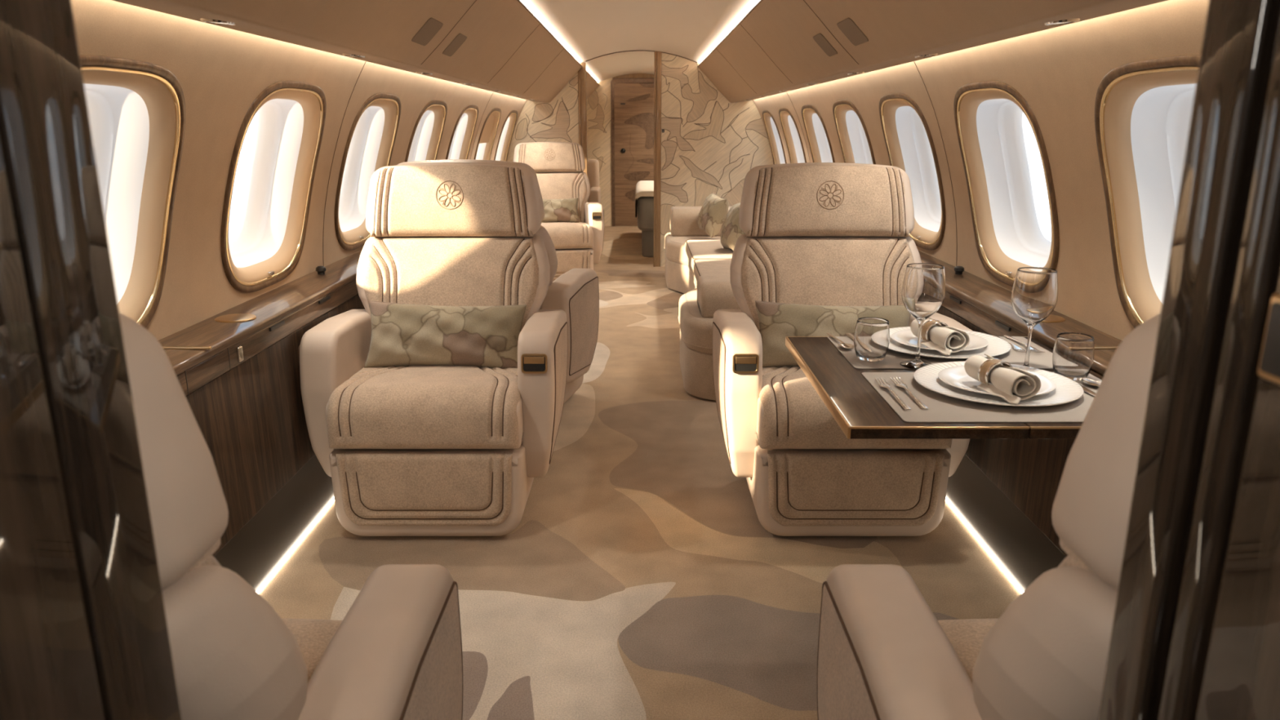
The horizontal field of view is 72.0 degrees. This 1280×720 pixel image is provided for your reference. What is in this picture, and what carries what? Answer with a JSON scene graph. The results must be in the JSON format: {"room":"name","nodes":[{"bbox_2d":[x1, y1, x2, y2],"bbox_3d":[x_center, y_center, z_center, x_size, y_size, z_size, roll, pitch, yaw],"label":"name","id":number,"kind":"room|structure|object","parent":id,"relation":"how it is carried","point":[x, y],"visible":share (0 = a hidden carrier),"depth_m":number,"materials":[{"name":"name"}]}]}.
{"room":"aircraft cabin","nodes":[
{"label":"aircraft cabin","id":0,"kind":"room"},
{"bbox_2d":[71,0,527,340],"bbox_3d":[-0.901,-1.052,5.370,0.651,1.727,12.320,0,15,0],"label":"wall","id":1,"kind":"structure","parent":0,"point":[220,71],"depth_m":2.39,"materials":[{"name":"brown plastic"}]},
{"bbox_2d":[79,54,185,328],"bbox_3d":[-1.195,-0.303,1.865,0.305,0.640,0.680,0,15,0],"label":"window","id":2,"kind":"structure","parent":1,"relation":"in","point":[136,108],"depth_m":2.08,"materials":[{"name":"white glass"}]},
{"bbox_2d":[157,250,364,556],"bbox_3d":[-1.143,-0.302,4.125,0.185,0.538,5.470,0,15,0],"label":"ledge","id":3,"kind":"object","parent":1,"relation":"attached to","point":[237,369],"visible":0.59,"depth_m":2.46,"materials":[{"name":"brown wood"}]},
{"bbox_2d":[220,80,326,293],"bbox_3d":[-1.195,-0.551,2.802,0.305,0.640,0.680,0,15,0],"label":"window","id":4,"kind":"structure","parent":1,"relation":"in","point":[268,246],"depth_m":2.96,"materials":[{"name":"white glass"}]},
{"bbox_2d":[213,454,333,591],"bbox_3d":[-1.081,0.156,3.913,0.038,0.235,6.414,0,15,0],"label":"baseboard","id":5,"kind":"structure","parent":1,"relation":"attached to","point":[258,548],"depth_m":2.58,"materials":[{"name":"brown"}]},
{"bbox_2d":[334,93,400,250],"bbox_3d":[-1.195,-0.799,3.740,0.305,0.640,0.680,0,15,0],"label":"window","id":6,"kind":"structure","parent":1,"relation":"in","point":[370,144],"depth_m":3.89,"materials":[{"name":"white glass"}]},
{"bbox_2d":[404,99,447,162],"bbox_3d":[-1.195,-1.047,4.678,0.305,0.640,0.680,0,15,0],"label":"window","id":7,"kind":"structure","parent":1,"relation":"in","point":[424,144],"depth_m":4.85,"materials":[{"name":"white glass"}]},
{"bbox_2d":[445,104,478,159],"bbox_3d":[-1.195,-1.295,5.615,0.305,0.640,0.680,0,15,0],"label":"window","id":8,"kind":"structure","parent":1,"relation":"in","point":[461,138],"depth_m":5.80,"materials":[{"name":"white glass"}]},
{"bbox_2d":[473,107,501,159],"bbox_3d":[-1.195,-1.544,6.553,0.305,0.640,0.680,0,15,0],"label":"window","id":9,"kind":"structure","parent":1,"relation":"in","point":[489,130],"depth_m":6.72,"materials":[{"name":"white glass"}]},
{"bbox_2d":[479,115,493,143],"bbox_3d":[-1.134,-1.708,6.510,0.080,0.204,0.535,0,15,0],"label":"shade","id":10,"kind":"object","parent":9,"relation":"attached to","point":[487,135],"depth_m":6.59,"materials":[{"name":"beige"}]},
{"bbox_2d":[493,110,517,161],"bbox_3d":[-1.195,-1.782,7.452,0.305,0.640,0.680,0,15,0],"label":"window","id":11,"kind":"structure","parent":1,"relation":"in","point":[506,133],"depth_m":7.67,"materials":[{"name":"white glass"}]},
{"bbox_2d":[111,0,599,102],"bbox_3d":[-0.730,-1.745,5.186,0.454,0.308,12.280,0,15,0],"label":"ceiling","id":12,"kind":"structure","parent":0,"point":[506,49],"depth_m":2.94,"materials":[{"name":"brown"}]},
{"bbox_2d":[200,17,235,26],"bbox_3d":[-0.868,-0.697,1.812,0.067,0.014,0.068,-2,15,-6],"label":"recessed light","id":13,"kind":"object","parent":12,"relation":"in","point":[206,20],"visible":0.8,"depth_m":1.79,"materials":[{"name":"silver metal"}]},
{"bbox_2d":[342,53,365,57],"bbox_3d":[-0.868,-0.924,2.672,0.067,0.014,0.068,-2,15,-6],"label":"recessed light","id":14,"kind":"object","parent":12,"relation":"in","point":[345,55],"visible":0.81,"depth_m":2.65,"materials":[{"name":"silver metal"}]},
{"bbox_2d":[415,71,432,75],"bbox_3d":[-0.868,-1.155,3.542,0.067,0.014,0.068,-2,15,-6],"label":"recessed light","id":15,"kind":"object","parent":12,"relation":"in","point":[421,73],"visible":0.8,"depth_m":3.52,"materials":[{"name":"silver metal"}]},
{"bbox_2d":[411,17,443,45],"bbox_3d":[-0.701,-1.082,2.905,0.072,0.074,0.200,0,15,0],"label":"ceiling vent","id":16,"kind":"object","parent":12,"relation":"in","point":[428,30],"visible":1,"depth_m":2.89,"materials":[{"name":"brown plastic"}]},
{"bbox_2d":[442,33,466,56],"bbox_3d":[-0.703,-1.196,3.343,0.073,0.075,0.165,0,15,0],"label":"ceiling vent","id":17,"kind":"object","parent":12,"relation":"in","point":[460,39],"visible":1,"depth_m":3.33,"materials":[{"name":"brown plastic"}]},
{"bbox_2d":[586,73,653,226],"bbox_3d":[0.000,-2.669,11.256,2.430,1.900,0.032,0,15,0],"label":"wall","id":18,"kind":"structure","parent":0,"point":[598,103],"depth_m":11.19,"materials":[{"name":"brown wood"}]},
{"bbox_2d":[610,78,653,226],"bbox_3d":[0.052,-2.638,11.255,0.835,1.840,0.050,0,15,0],"label":"trim","id":19,"kind":"structure","parent":18,"relation":"attached to","point":[614,81],"depth_m":11.13,"materials":[{"name":"brown wood"}]},
{"bbox_2d":[613,83,653,226],"bbox_3d":[0.052,-2.622,11.250,0.755,1.805,0.052,0,15,0],"label":"door","id":20,"kind":"structure","parent":18,"relation":"in","point":[633,103],"depth_m":11.21,"materials":[{"name":"brown wood"}]},
{"bbox_2d":[258,226,1021,719],"bbox_3d":[0.000,-0.189,5.598,2.460,0.001,12.320,0,15,0],"label":"floor","id":21,"kind":"structure","parent":0,"point":[639,577],"depth_m":2.57,"materials":[{"name":"carpet"}]},
{"bbox_2d":[119,312,462,719],"bbox_3d":[-0.668,0.416,1.090,0.790,1.118,0.761,0,15,0],"label":"armchair","id":22,"kind":"object","parent":21,"relation":"on","point":[396,653],"visible":0.59,"depth_m":0.78,"materials":[{"name":"beige leather"}]},
{"bbox_2d":[187,537,220,572],"bbox_3d":[-0.668,0.066,0.732,0.568,0.250,0.125,0,15,0],"label":"cushion","id":23,"kind":"object","parent":22,"relation":"on","point":[206,562],"depth_m":0.78,"materials":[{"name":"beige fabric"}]},
{"bbox_2d":[256,497,334,593],"bbox_3d":[-1.058,0.248,3.924,0.007,0.008,6.340,0,15,0],"label":"led strip","id":24,"kind":"object","parent":21,"relation":"on","point":[279,565],"visible":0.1,"depth_m":2.69,"materials":[{"name":"white plastic"}]},
{"bbox_2d":[297,162,567,536],"bbox_3d":[-0.655,-0.074,2.942,0.790,1.118,0.761,0,15,0],"label":"armchair","id":25,"kind":"object","parent":21,"relation":"on","point":[411,451],"visible":0.86,"depth_m":2.73,"materials":[{"name":"beige leather"}]},
{"bbox_2d":[364,300,526,368],"bbox_3d":[-0.650,-0.080,2.951,0.537,0.228,0.158,0,15,0],"label":"lumbar cushion","id":26,"kind":"object","parent":25,"relation":"on","point":[406,335],"visible":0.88,"depth_m":2.90,"materials":[{"name":"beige fabric"}]},
{"bbox_2d":[370,164,533,236],"bbox_3d":[-0.655,-0.555,3.079,0.568,0.250,0.125,0,15,0],"label":"headrest cover","id":27,"kind":"object","parent":25,"relation":"on","point":[406,200],"depth_m":3.03,"materials":[{"name":"beige fabric"}]},
{"bbox_2d":[397,159,599,403],"bbox_3d":[-0.624,-0.310,3.831,0.790,1.118,0.761,3,15,12],"label":"armchair","id":28,"kind":"object","parent":21,"relation":"on","point":[575,292],"visible":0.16,"depth_m":3.69,"materials":[{"name":"beige leather"}]},
{"bbox_2d":[513,142,604,281],"bbox_3d":[-0.723,-1.234,7.325,0.790,1.118,0.761,-3,15,-10],"label":"armchair","id":29,"kind":"object","parent":21,"relation":"on","point":[559,167],"visible":0.53,"depth_m":7.39,"materials":[{"name":"beige leather"}]},
{"bbox_2d":[518,142,583,172],"bbox_3d":[-0.768,-1.715,7.459,0.568,0.250,0.125,-3,15,-10],"label":"headrest cover","id":30,"kind":"object","parent":29,"relation":"on","point":[543,157],"depth_m":7.42,"materials":[{"name":"beige fabric"}]},
{"bbox_2d":[541,197,579,222],"bbox_3d":[-0.728,-1.244,7.351,0.444,0.204,0.152,-2,15,-8],"label":"lumbar cushion","id":31,"kind":"object","parent":29,"relation":"on","point":[566,210],"visible":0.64,"depth_m":7.31,"materials":[{"name":"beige fabric"}]},
{"bbox_2d":[587,159,600,204],"bbox_3d":[-0.700,-1.531,8.853,0.600,0.930,0.700,0,15,0],"label":"lounge seat","id":32,"kind":"object","parent":21,"relation":"on","point":[593,164],"visible":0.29,"depth_m":8.92,"materials":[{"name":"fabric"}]},
{"bbox_2d":[635,180,653,257],"bbox_3d":[0.486,-1.583,9.587,1.067,0.655,2.155,0,15,0],"label":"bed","id":33,"kind":"object","parent":21,"relation":"on","point":[644,194],"visible":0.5,"depth_m":8.59,"materials":[{"name":"grey fabric"}]},
{"bbox_2d":[635,180,653,217],"bbox_3d":[0.486,-1.719,9.318,1.067,0.255,1.705,0,15,0],"label":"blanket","id":34,"kind":"object","parent":33,"relation":"on","point":[644,194],"depth_m":8.54,"materials":[{"name":"grey fabric"}]},
{"bbox_2d":[663,206,740,399],"bbox_3d":[0.626,-0.602,5.815,0.844,0.672,3.712,0,15,0],"label":"sofa","id":35,"kind":"object","parent":21,"relation":"on","point":[697,264],"visible":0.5,"depth_m":4.54,"materials":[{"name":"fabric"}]},
{"bbox_2d":[684,240,733,269],"bbox_3d":[0.618,-0.732,6.122,0.565,0.092,0.990,0,15,0],"label":"seat cushion","id":36,"kind":"object","parent":35,"relation":"on","point":[695,249],"depth_m":6.01,"materials":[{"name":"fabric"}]},
{"bbox_2d":[693,259,731,281],"bbox_3d":[0.618,-0.477,5.160,0.565,0.092,0.980,0,15,0],"label":"armrest","id":37,"kind":"object","parent":35,"relation":"on","point":[700,267],"depth_m":5.30,"materials":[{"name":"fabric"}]},
{"bbox_2d":[697,192,728,237],"bbox_3d":[0.574,-1.141,6.918,0.216,0.320,0.388,-4,15,-13],"label":"throw cushion","id":38,"kind":"object","parent":35,"relation":"on","point":[713,214],"visible":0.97,"depth_m":6.78,"materials":[{"name":"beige fabric"}]},
{"bbox_2d":[720,202,745,250],"bbox_3d":[0.664,-0.894,5.918,0.234,0.350,0.395,-3,15,-10],"label":"throw cushion","id":39,"kind":"object","parent":35,"relation":"on","point":[731,231],"visible":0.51,"depth_m":5.80,"materials":[{"name":"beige fabric"}]},
{"bbox_2d":[712,162,973,536],"bbox_3d":[0.655,-0.074,2.942,0.790,1.118,0.761,0,15,0],"label":"armchair","id":40,"kind":"object","parent":21,"relation":"on","point":[817,233],"visible":0.63,"depth_m":2.79,"materials":[{"name":"beige leather"}]},
{"bbox_2d":[746,164,909,236],"bbox_3d":[0.655,-0.555,3.079,0.568,0.250,0.125,0,15,0],"label":"headrest cover","id":41,"kind":"object","parent":40,"relation":"on","point":[782,200],"depth_m":3.03,"materials":[{"name":"beige fabric"}]},
{"bbox_2d":[755,300,911,367],"bbox_3d":[0.650,-0.080,2.950,0.538,0.228,0.152,0,15,-1],"label":"lumbar cushion","id":42,"kind":"object","parent":40,"relation":"on","point":[777,321],"visible":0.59,"depth_m":2.91,"materials":[{"name":"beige fabric"}]},
{"bbox_2d":[945,497,1023,593],"bbox_3d":[1.058,0.248,3.924,0.007,0.008,6.340,0,15,0],"label":"led strip","id":43,"kind":"object","parent":21,"relation":"on","point":[1000,565],"visible":0.12,"depth_m":2.69,"materials":[{"name":"white plastic"}]},
{"bbox_2d":[817,313,1160,719],"bbox_3d":[0.668,0.416,1.090,0.790,1.118,0.761,0,15,0],"label":"armchair","id":44,"kind":"object","parent":21,"relation":"on","point":[883,654],"visible":0.6,"depth_m":0.78,"materials":[{"name":"beige leather"}]},
{"bbox_2d":[1059,537,1092,572],"bbox_3d":[0.668,0.066,0.732,0.568,0.250,0.125,0,15,0],"label":"cushion","id":45,"kind":"object","parent":44,"relation":"on","point":[1073,562],"depth_m":0.78,"materials":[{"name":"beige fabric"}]},
{"bbox_2d":[0,0,1279,719],"bbox_3d":[0.000,0.193,0.405,2.440,1.940,0.385,0,15,0],"label":"wall","id":46,"kind":"structure","parent":0,"point":[1195,634],"depth_m":0.49,"materials":[{"name":"brown wood"}]},
{"bbox_2d":[1259,302,1279,378],"bbox_3d":[0.317,-0.009,0.431,0.006,0.036,0.026,0,15,0],"label":"switch","id":47,"kind":"object","parent":46,"relation":"attached to","point":[1269,361],"depth_m":0.44,"materials":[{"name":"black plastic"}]},
{"bbox_2d":[506,51,773,266],"bbox_3d":[0.000,-1.781,7.927,2.430,1.886,0.062,0,15,0],"label":"wall","id":48,"kind":"structure","parent":0,"point":[705,144],"depth_m":7.84,"materials":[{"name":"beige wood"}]},
{"bbox_2d":[520,0,759,82],"bbox_3d":[0.000,-1.954,5.131,1.200,0.149,12.320,0,15,0],"label":"ceiling","id":49,"kind":"structure","parent":0,"point":[613,38],"depth_m":5.53,"materials":[{"name":"beige paint"}]},
{"bbox_2d":[697,0,1168,102],"bbox_3d":[0.730,-1.745,5.186,0.454,0.308,12.280,0,15,0],"label":"ceiling","id":50,"kind":"structure","parent":0,"point":[773,49],"depth_m":2.92,"materials":[{"name":"brown plastic"}]},
{"bbox_2d":[813,33,837,56],"bbox_3d":[0.703,-1.196,3.343,0.073,0.075,0.165,0,15,0],"label":"ceiling vent","id":51,"kind":"object","parent":50,"relation":"in","point":[820,39],"visible":1,"depth_m":3.33,"materials":[{"name":"brown plastic"}]},
{"bbox_2d":[836,17,868,45],"bbox_3d":[0.701,-1.082,2.905,0.072,0.074,0.200,0,15,0],"label":"ceiling vent","id":52,"kind":"object","parent":50,"relation":"in","point":[851,30],"visible":1,"depth_m":2.89,"materials":[{"name":"brown plastic"}]},
{"bbox_2d":[847,71,864,75],"bbox_3d":[0.868,-1.155,3.542,0.067,0.014,0.068,-2,15,-6],"label":"recessed light","id":53,"kind":"object","parent":50,"relation":"in","point":[858,73],"visible":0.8,"depth_m":3.52,"materials":[{"name":"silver metal"}]},
{"bbox_2d":[914,53,937,57],"bbox_3d":[0.868,-0.924,2.672,0.067,0.014,0.068,-2,15,-6],"label":"recessed light","id":54,"kind":"object","parent":50,"relation":"in","point":[929,55],"visible":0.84,"depth_m":2.65,"materials":[{"name":"silver metal"}]},
{"bbox_2d":[1044,17,1079,26],"bbox_3d":[0.868,-0.697,1.812,0.067,0.014,0.068,-2,15,-6],"label":"recessed light","id":55,"kind":"object","parent":50,"relation":"in","point":[1070,20],"visible":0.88,"depth_m":1.79,"materials":[{"name":"silver metal"}]},
{"bbox_2d":[752,0,1208,340],"bbox_3d":[0.901,-1.052,5.370,0.651,1.727,12.320,0,15,0],"label":"wall","id":56,"kind":"structure","parent":0,"point":[1059,71],"depth_m":2.38,"materials":[{"name":"brown plastic"}]},
{"bbox_2d":[762,110,786,164],"bbox_3d":[1.195,-1.782,7.452,0.305,0.640,0.680,0,15,0],"label":"window","id":57,"kind":"structure","parent":56,"relation":"in","point":[773,133],"depth_m":7.68,"materials":[{"name":"white glass"}]},
{"bbox_2d":[778,107,806,163],"bbox_3d":[1.195,-1.544,6.553,0.305,0.640,0.680,0,15,0],"label":"window","id":58,"kind":"structure","parent":56,"relation":"in","point":[790,130],"depth_m":6.76,"materials":[{"name":"white glass"}]},
{"bbox_2d":[801,104,835,162],"bbox_3d":[1.195,-1.295,5.615,0.305,0.640,0.680,0,15,0],"label":"window","id":59,"kind":"structure","parent":56,"relation":"in","point":[818,138],"depth_m":5.81,"materials":[{"name":"white glass"}]},
{"bbox_2d":[832,99,875,164],"bbox_3d":[1.195,-1.047,4.678,0.305,0.640,0.680,0,15,0],"label":"window","id":60,"kind":"structure","parent":56,"relation":"in","point":[855,144],"depth_m":4.85,"materials":[{"name":"white glass"}]},
{"bbox_2d":[879,93,945,250],"bbox_3d":[1.195,-0.799,3.740,0.305,0.640,0.680,0,15,0],"label":"window","id":61,"kind":"structure","parent":56,"relation":"in","point":[909,144],"depth_m":3.89,"materials":[{"name":"white glass"}]},
{"bbox_2d":[946,454,1066,591],"bbox_3d":[1.081,0.156,3.913,0.038,0.235,6.414,0,15,0],"label":"baseboard","id":62,"kind":"structure","parent":56,"relation":"attached to","point":[1021,548],"depth_m":2.58,"materials":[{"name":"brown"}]},
{"bbox_2d":[953,80,1059,287],"bbox_3d":[1.195,-0.551,2.802,0.305,0.640,0.680,0,15,0],"label":"window","id":63,"kind":"structure","parent":56,"relation":"in","point":[1009,237],"depth_m":2.96,"materials":[{"name":"white glass"}]},
{"bbox_2d":[918,250,1122,556],"bbox_3d":[1.143,-0.302,4.125,0.185,0.538,5.470,0,15,0],"label":"ledge","id":64,"kind":"object","parent":56,"relation":"attached to","point":[1028,472],"visible":0.22,"depth_m":2.49,"materials":[{"name":"brown wood"}]},
{"bbox_2d":[785,336,1102,439],"bbox_3d":[0.727,0.058,2.028,0.668,0.055,0.744,0,15,0],"label":"dining table","id":65,"kind":"object","parent":64,"relation":"attached to","point":[858,409],"visible":0.42,"depth_m":1.76,"materials":[{"name":"brown wood"}]},
{"bbox_2d":[827,336,1053,368],"bbox_3d":[0.766,-0.021,2.216,0.527,0.002,0.324,0,15,0],"label":"placemat","id":66,"kind":"object","parent":65,"relation":"on","point":[892,360],"visible":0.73,"depth_m":2.15,"materials":[{"name":"beige fabric"}]},
{"bbox_2d":[826,333,853,349],"bbox_3d":[0.519,-0.051,2.301,0.038,0.009,0.196,-1,15,-4],"label":"spoon","id":67,"kind":"object","parent":66,"relation":"on","point":[844,345],"visible":1,"depth_m":2.25,"materials":[{"name":"silver metal"}]},
{"bbox_2d":[845,333,853,340],"bbox_3d":[0.568,-0.043,2.282,0.018,0.005,0.225,0,15,-1],"label":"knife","id":68,"kind":"object","parent":66,"relation":"on","point":[850,335],"visible":0.29,"depth_m":2.36,"materials":[{"name":"silver metal"}]},
{"bbox_2d":[853,317,889,361],"bbox_3d":[0.560,-0.049,2.128,0.084,0.096,0.084,0,15,0],"label":"tumbler","id":69,"kind":"object","parent":66,"relation":"on","point":[872,335],"visible":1,"depth_m":2.10,"materials":[{"name":"clear glass"}]},
{"bbox_2d":[899,262,945,368],"bbox_3d":[0.656,-0.102,2.054,0.097,0.236,0.097,0,15,0],"label":"wine glass","id":70,"kind":"object","parent":66,"relation":"on","point":[923,286],"visible":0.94,"depth_m":2.01,"materials":[{"name":"clear glass"}]},
{"bbox_2d":[888,326,1011,359],"bbox_3d":[0.767,-0.042,2.256,0.339,0.015,0.339,0,15,0],"label":"charger plate","id":71,"kind":"object","parent":66,"relation":"on","point":[996,346],"visible":0.47,"depth_m":2.20,"materials":[{"name":"white ceramic"}]},
{"bbox_2d":[891,328,988,351],"bbox_3d":[0.767,-0.047,2.261,0.237,0.014,0.237,0,15,0],"label":"dessert plate","id":72,"kind":"object","parent":71,"relation":"on","point":[906,337],"visible":0.49,"depth_m":2.26,"materials":[{"name":"white ceramic"}]},
{"bbox_2d":[910,317,969,355],"bbox_3d":[0.745,-0.061,2.194,0.081,0.054,0.204,-3,15,-12],"label":"napkin","id":73,"kind":"object","parent":72,"relation":"on","point":[946,340],"visible":0.74,"depth_m":2.15,"materials":[{"name":"fabric"}]},
{"bbox_2d":[920,319,948,342],"bbox_3d":[0.743,-0.069,2.216,0.067,0.062,0.033,-3,15,-12],"label":"napkin ring","id":74,"kind":"object","parent":73,"relation":"attached to","point":[927,325],"visible":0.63,"depth_m":2.21,"materials":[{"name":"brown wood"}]},
{"bbox_2d":[991,334,1031,352],"bbox_3d":[0.953,-0.043,2.272,0.023,0.008,0.205,0,15,-1],"label":"fork","id":75,"kind":"object","parent":66,"relation":"on","point":[1015,347],"visible":0.78,"depth_m":2.22,"materials":[{"name":"silver metal"}]},
{"bbox_2d":[1004,334,1044,352],"bbox_3d":[0.987,-0.043,2.272,0.023,0.008,0.205,0,15,-1],"label":"knife","id":76,"kind":"object","parent":66,"relation":"on","point":[1032,348],"visible":0.9,"depth_m":2.24,"materials":[{"name":"silver metal"}]},
{"bbox_2d":[861,372,1102,422],"bbox_3d":[0.768,0.074,1.857,0.523,0.002,0.352,0,15,0],"label":"placemat","id":77,"kind":"object","parent":65,"relation":"on","point":[942,408],"visible":0.52,"depth_m":1.76,"materials":[{"name":"beige fabric"}]},
{"bbox_2d":[875,377,911,409],"bbox_3d":[0.531,0.070,1.849,0.023,0.008,0.205,0,15,-1],"label":"fork","id":78,"kind":"object","parent":77,"relation":"on","point":[888,386],"visible":1,"depth_m":1.84,"materials":[{"name":"silver metal"}]},
{"bbox_2d":[890,377,928,408],"bbox_3d":[0.567,0.068,1.854,0.023,0.008,0.205,0,15,-1],"label":"fork","id":79,"kind":"object","parent":77,"relation":"on","point":[904,385],"visible":1,"depth_m":1.85,"materials":[{"name":"silver metal"}]},
{"bbox_2d":[913,360,1083,406],"bbox_3d":[0.767,0.053,1.899,0.339,0.015,0.339,0,15,0],"label":"charger plate","id":80,"kind":"object","parent":77,"relation":"on","point":[1067,390],"visible":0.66,"depth_m":1.85,"materials":[{"name":"white ceramic"}]},
{"bbox_2d":[937,365,1056,395],"bbox_3d":[0.767,0.048,1.900,0.237,0.014,0.237,0,15,0],"label":"dessert plate","id":81,"kind":"object","parent":80,"relation":"on","point":[957,376],"visible":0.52,"depth_m":1.91,"materials":[{"name":"white ceramic"}]},
{"bbox_2d":[964,353,1040,404],"bbox_3d":[0.748,0.038,1.821,0.081,0.054,0.204,-3,15,-12],"label":"napkin","id":82,"kind":"object","parent":81,"relation":"on","point":[1006,382],"visible":0.85,"depth_m":1.78,"materials":[{"name":"fabric"}]},
{"bbox_2d":[977,358,1013,385],"bbox_3d":[0.746,0.030,1.844,0.067,0.062,0.033,-3,15,-12],"label":"napkin ring","id":83,"kind":"object","parent":82,"relation":"attached to","point":[986,366],"visible":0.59,"depth_m":1.83,"materials":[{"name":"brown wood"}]},
{"bbox_2d":[1052,332,1094,380],"bbox_3d":[0.968,-0.007,1.969,0.084,0.096,0.084,0,15,0],"label":"tumbler","id":84,"kind":"object","parent":77,"relation":"on","point":[1073,355],"visible":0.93,"depth_m":1.94,"materials":[{"name":"clear glass"}]},
{"bbox_2d":[1080,384,1095,395],"bbox_3d":[0.952,0.074,1.838,0.018,0.005,0.225,0,15,-2],"label":"knife","id":85,"kind":"object","parent":77,"relation":"on","point":[1086,389],"visible":0.23,"depth_m":1.86,"materials":[{"name":"silver metal"}]},
{"bbox_2d":[1081,377,1101,386],"bbox_3d":[0.985,0.068,1.852,0.038,0.009,0.196,0,15,0],"label":"spoon","id":86,"kind":"object","parent":77,"relation":"on","point":[1091,382],"visible":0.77,"depth_m":1.93,"materials":[{"name":"silver metal"}]},
{"bbox_2d":[1010,266,1057,368],"bbox_3d":[0.893,-0.089,2.009,0.097,0.236,0.097,0,15,0],"label":"wine glass","id":87,"kind":"object","parent":65,"relation":"on","point":[1034,293],"visible":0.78,"depth_m":1.96,"materials":[{"name":"clear glass"}]},
{"bbox_2d":[1094,54,1200,328],"bbox_3d":[1.195,-0.303,1.865,0.305,0.640,0.680,0,15,0],"label":"window","id":88,"kind":"structure","parent":56,"relation":"in","point":[1143,108],"depth_m":2.08,"materials":[{"name":"white glass"}]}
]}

